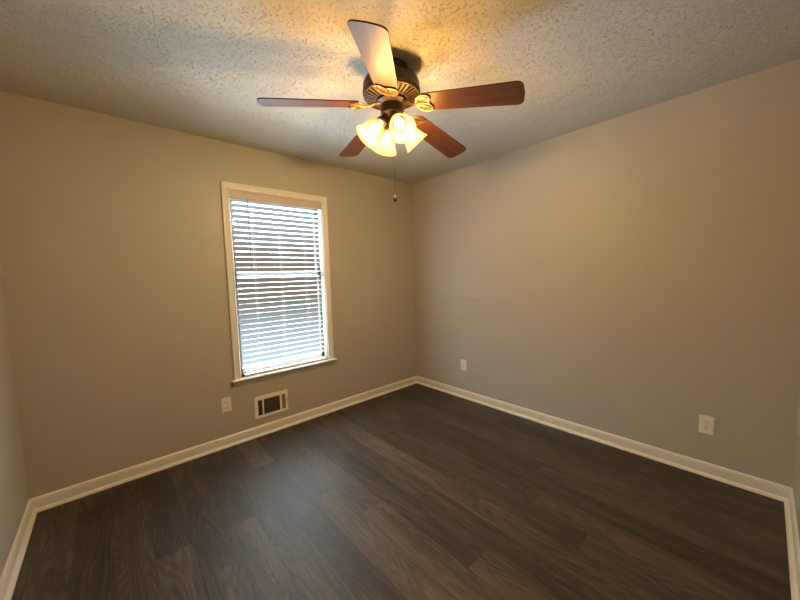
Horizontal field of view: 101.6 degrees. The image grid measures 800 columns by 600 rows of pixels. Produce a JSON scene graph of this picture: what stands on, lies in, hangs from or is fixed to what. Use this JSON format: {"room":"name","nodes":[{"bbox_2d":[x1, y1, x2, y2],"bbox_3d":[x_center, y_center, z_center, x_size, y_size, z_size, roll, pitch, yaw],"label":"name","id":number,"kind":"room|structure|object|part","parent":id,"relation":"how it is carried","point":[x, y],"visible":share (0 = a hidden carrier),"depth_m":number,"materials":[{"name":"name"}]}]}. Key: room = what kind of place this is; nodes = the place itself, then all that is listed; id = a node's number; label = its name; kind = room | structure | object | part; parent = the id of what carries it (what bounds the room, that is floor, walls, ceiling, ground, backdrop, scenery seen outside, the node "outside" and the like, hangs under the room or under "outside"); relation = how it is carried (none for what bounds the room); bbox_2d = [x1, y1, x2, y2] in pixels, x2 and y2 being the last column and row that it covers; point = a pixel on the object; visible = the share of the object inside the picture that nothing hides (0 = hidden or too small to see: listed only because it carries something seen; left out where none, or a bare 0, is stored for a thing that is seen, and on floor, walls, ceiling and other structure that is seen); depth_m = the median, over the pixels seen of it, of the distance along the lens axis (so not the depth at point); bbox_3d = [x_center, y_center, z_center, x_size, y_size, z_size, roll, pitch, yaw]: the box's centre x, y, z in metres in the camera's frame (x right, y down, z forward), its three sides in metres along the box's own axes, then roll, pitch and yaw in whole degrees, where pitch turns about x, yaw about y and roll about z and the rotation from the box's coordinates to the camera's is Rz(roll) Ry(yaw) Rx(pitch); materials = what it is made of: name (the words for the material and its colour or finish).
{"room":"empty bedroom","nodes":[
{"label":"empty bedroom","id":0,"kind":"room"},
{"bbox_2d":[0,265,28,577],"bbox_3d":[-1.238,0.123,0.633,0.140,2.440,3.171,-6,6,-42],"label":"wall","id":1,"kind":"structure","parent":0,"point":[14,496],"depth_m":1.72,"materials":[{"name":"paint"}]},
{"bbox_2d":[0,499,36,599],"bbox_3d":[-1.188,1.288,0.833,0.030,0.086,3.031,-6,6,-42],"label":"baseboard","id":2,"kind":"structure","parent":1,"relation":"attached to","point":[9,577],"depth_m":1.60,"materials":[{"name":"white paint"}]},
{"bbox_2d":[0,91,416,498],"bbox_3d":[-1.081,-0.064,2.991,3.534,2.440,0.140,-6,6,-42],"label":"wall","id":3,"kind":"structure","parent":0,"point":[113,260],"depth_m":2.27,"materials":[{"name":"paint"}]},
{"bbox_2d":[30,376,416,512],"bbox_3d":[-0.991,1.112,3.019,3.254,0.086,0.030,-6,6,-42],"label":"baseboard","id":4,"kind":"structure","parent":3,"relation":"attached to","point":[43,502],"depth_m":2.49,"materials":[{"name":"white paint"}]},
{"bbox_2d":[221,397,231,412],"bbox_3d":[-1.407,0.851,2.646,0.073,0.119,0.009,-6,6,-42],"label":"wall outlet","id":5,"kind":"object","parent":3,"relation":"attached to","point":[225,402],"visible":1,"depth_m":2.64,"materials":[{"name":"white plastic"}]},
{"bbox_2d":[254,389,287,419],"bbox_3d":[-1.135,0.922,2.889,0.293,0.193,0.016,-6,6,-42],"label":"air vent","id":6,"kind":"object","parent":3,"relation":"in","point":[276,402],"visible":1,"depth_m":2.89,"materials":[{"name":"white plastic"}]},
{"bbox_2d":[220,181,336,386],"bbox_3d":[-1.073,-0.145,2.964,0.963,1.649,0.190,-6,6,-42],"label":"window","id":7,"kind":"structure","parent":3,"relation":"in","point":[239,370],"depth_m":2.92,"materials":[{"name":"white paint"}]},
{"bbox_2d":[229,190,325,376],"bbox_3d":[-1.055,-0.142,2.943,0.800,1.530,0.073,-6,6,-42],"label":"window blind","id":8,"kind":"object","parent":7,"relation":"attached to","point":[237,195],"visible":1,"depth_m":2.90,"materials":[{"name":"beige plastic"}]},
{"bbox_3d":[-1.232,-0.115,2.802,0.001,1.460,0.048,-6,6,-42],"label":"ladder cord","id":9,"kind":"part","parent":8,"relation":"part of","materials":[{"name":"white fabric"}]},
{"bbox_3d":[-1.062,-0.132,2.953,0.001,1.460,0.048,-6,6,-42],"label":"ladder cord","id":10,"kind":"part","parent":8,"relation":"part of","materials":[{"name":"white fabric"}]},
{"bbox_3d":[-1.035,0.609,3.016,0.765,0.020,0.048,-6,6,-42],"label":"rail","id":11,"kind":"part","parent":8,"relation":"part of","materials":[{"name":"white plastic"}]},
{"bbox_3d":[-0.885,-0.149,3.112,0.001,1.460,0.048,-6,6,-42],"label":"ladder cord","id":12,"kind":"part","parent":8,"relation":"part of","materials":[{"name":"white fabric"}]},
{"bbox_3d":[-1.082,0.178,3.009,0.746,0.882,0.028,-6,6,-42],"label":"sash","id":13,"kind":"part","parent":7,"relation":"part of","materials":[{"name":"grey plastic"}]},
{"bbox_3d":[-1.109,-0.148,3.004,0.812,1.533,0.081,-6,6,-42],"label":"frame","id":14,"kind":"part","parent":7,"relation":"part of","materials":[{"name":"white wood"}]},
{"bbox_2d":[0,0,799,183],"bbox_3d":[-0.058,-1.268,1.715,3.534,0.100,3.311,-6,6,-42],"label":"ceiling","id":15,"kind":"structure","parent":0,"point":[202,68],"depth_m":1.65,"materials":[{"name":"grey paint"}]},
{"bbox_2d":[257,19,524,201],"bbox_3d":[-0.028,-0.877,1.775,1.257,0.690,1.276,-6,6,-42],"label":"ceiling fan","id":16,"kind":"object","parent":15,"relation":"hanging from","point":[390,87],"visible":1,"depth_m":1.62,"materials":[{"name":"brown wood"}]},
{"bbox_3d":[-0.456,-0.993,1.646,0.490,0.006,0.144,-6,18,-11],"label":"blade","id":17,"kind":"part","parent":16,"relation":"part of","materials":[{"name":"brown wood"}]},
{"bbox_3d":[-0.253,-1.022,2.097,0.144,0.006,0.490,-16,6,-29],"label":"blade","id":18,"kind":"part","parent":16,"relation":"part of","materials":[{"name":"brown wood"}]},
{"bbox_3d":[-0.087,-0.960,1.316,0.144,0.006,0.490,14,11,3],"label":"blade","id":19,"kind":"part","parent":16,"relation":"part of","materials":[{"name":"brown wood"}]},
{"bbox_2d":[369,115,386,134],"bbox_3d":[-0.152,-0.886,1.710,0.168,0.179,0.138,-6,6,-42],"label":"bulb","id":20,"kind":"object","parent":16,"relation":"attached to","point":[374,129],"depth_m":1.70,"materials":[{"name":"white glass"}]},
{"bbox_3d":[-0.063,-0.998,1.550,0.116,0.003,0.087,14,11,3],"label":"iron plate","id":21,"kind":"part","parent":16,"relation":"part of","materials":[{"name":"gold metal"}]},
{"bbox_2d":[382,124,392,144],"bbox_3d":[-0.071,-0.899,1.853,0.138,0.179,0.168,-6,6,-42],"label":"bulb","id":22,"kind":"object","parent":16,"relation":"attached to","point":[386,139],"depth_m":1.81,"materials":[{"name":"white glass"}]},
{"bbox_2d":[363,80,419,109],"bbox_3d":[-0.044,-1.067,1.727,0.296,0.028,0.296,-6,6,-42],"label":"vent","id":23,"kind":"object","parent":16,"relation":"attached to","point":[408,89],"depth_m":1.67,"materials":[{"name":"brown metal"}]},
{"bbox_2d":[391,112,403,129],"bbox_3d":[-0.008,-0.884,1.629,0.138,0.179,0.168,-6,6,-42],"label":"bulb","id":24,"kind":"object","parent":16,"relation":"attached to","point":[397,121],"depth_m":1.66,"materials":[{"name":"white glass"}]},
{"bbox_2d":[403,119,414,139],"bbox_3d":[0.073,-0.897,1.772,0.168,0.179,0.138,-6,6,-42],"label":"bulb","id":25,"kind":"object","parent":16,"relation":"attached to","point":[409,133],"depth_m":1.76,"materials":[{"name":"white glass"}]},
{"bbox_3d":[0.080,-1.018,1.866,0.116,0.003,0.087,-12,-11,41],"label":"iron plate","id":26,"kind":"part","parent":16,"relation":"part of","materials":[{"name":"gold metal"}]},
{"bbox_3d":[0.123,-1.002,1.657,0.087,0.003,0.116,9,-5,23],"label":"iron plate","id":27,"kind":"part","parent":16,"relation":"part of","materials":[{"name":"gold metal"}]},
{"bbox_3d":[0.239,-1.008,2.044,0.144,0.006,0.490,-12,-11,41],"label":"blade","id":28,"kind":"part","parent":16,"relation":"part of","materials":[{"name":"brown wood"}]},
{"bbox_3d":[0.340,-0.970,1.563,0.490,0.006,0.144,10,-5,23],"label":"blade","id":29,"kind":"part","parent":16,"relation":"part of","materials":[{"name":"brown wood"}]},
{"bbox_2d":[11,383,790,599],"bbox_3d":[0.014,1.263,1.911,3.534,0.100,3.311,-6,6,-42],"label":"floor","id":30,"kind":"structure","parent":0,"point":[416,491],"depth_m":1.77,"materials":[{"name":"wood"}]},
{"bbox_2d":[412,58,799,487],"bbox_3d":[1.287,-0.123,2.888,0.140,2.440,3.171,-6,6,-42],"label":"wall","id":31,"kind":"structure","parent":0,"point":[635,276],"depth_m":2.31,"materials":[{"name":"paint"}]},
{"bbox_2d":[461,359,466,370],"bbox_3d":[0.689,0.707,3.537,0.009,0.119,0.073,-6,6,-42],"label":"wall outlet","id":32,"kind":"object","parent":31,"relation":"attached to","point":[463,362],"visible":1,"depth_m":3.53,"materials":[{"name":"white plastic"}]},
{"bbox_2d":[417,376,791,501],"bbox_3d":[1.210,1.053,2.975,0.030,0.086,3.031,-6,6,-42],"label":"baseboard","id":33,"kind":"structure","parent":31,"relation":"attached to","point":[773,490],"depth_m":2.39,"materials":[{"name":"white paint"}]},
{"bbox_2d":[698,414,714,434],"bbox_3d":[1.977,0.805,2.105,0.009,0.119,0.073,-6,6,-42],"label":"wall outlet","id":34,"kind":"object","parent":31,"relation":"attached to","point":[706,423],"visible":1,"depth_m":2.10,"materials":[{"name":"white plastic"}]},
{"bbox_2d":[793,388,799,542],"bbox_3d":[1.036,0.059,0.634,3.254,2.440,0.140,-6,6,-42],"label":"wall","id":35,"kind":"structure","parent":0,"point":[796,479],"depth_m":1.71,"materials":[{"name":"paint"}]},
{"bbox_2d":[784,488,799,599],"bbox_3d":[1.013,1.228,0.788,3.254,0.086,0.030,-6,6,-42],"label":"baseboard","id":36,"kind":"structure","parent":35,"relation":"attached to","point":[793,545],"depth_m":1.52,"materials":[{"name":"white paint"}]}
]}

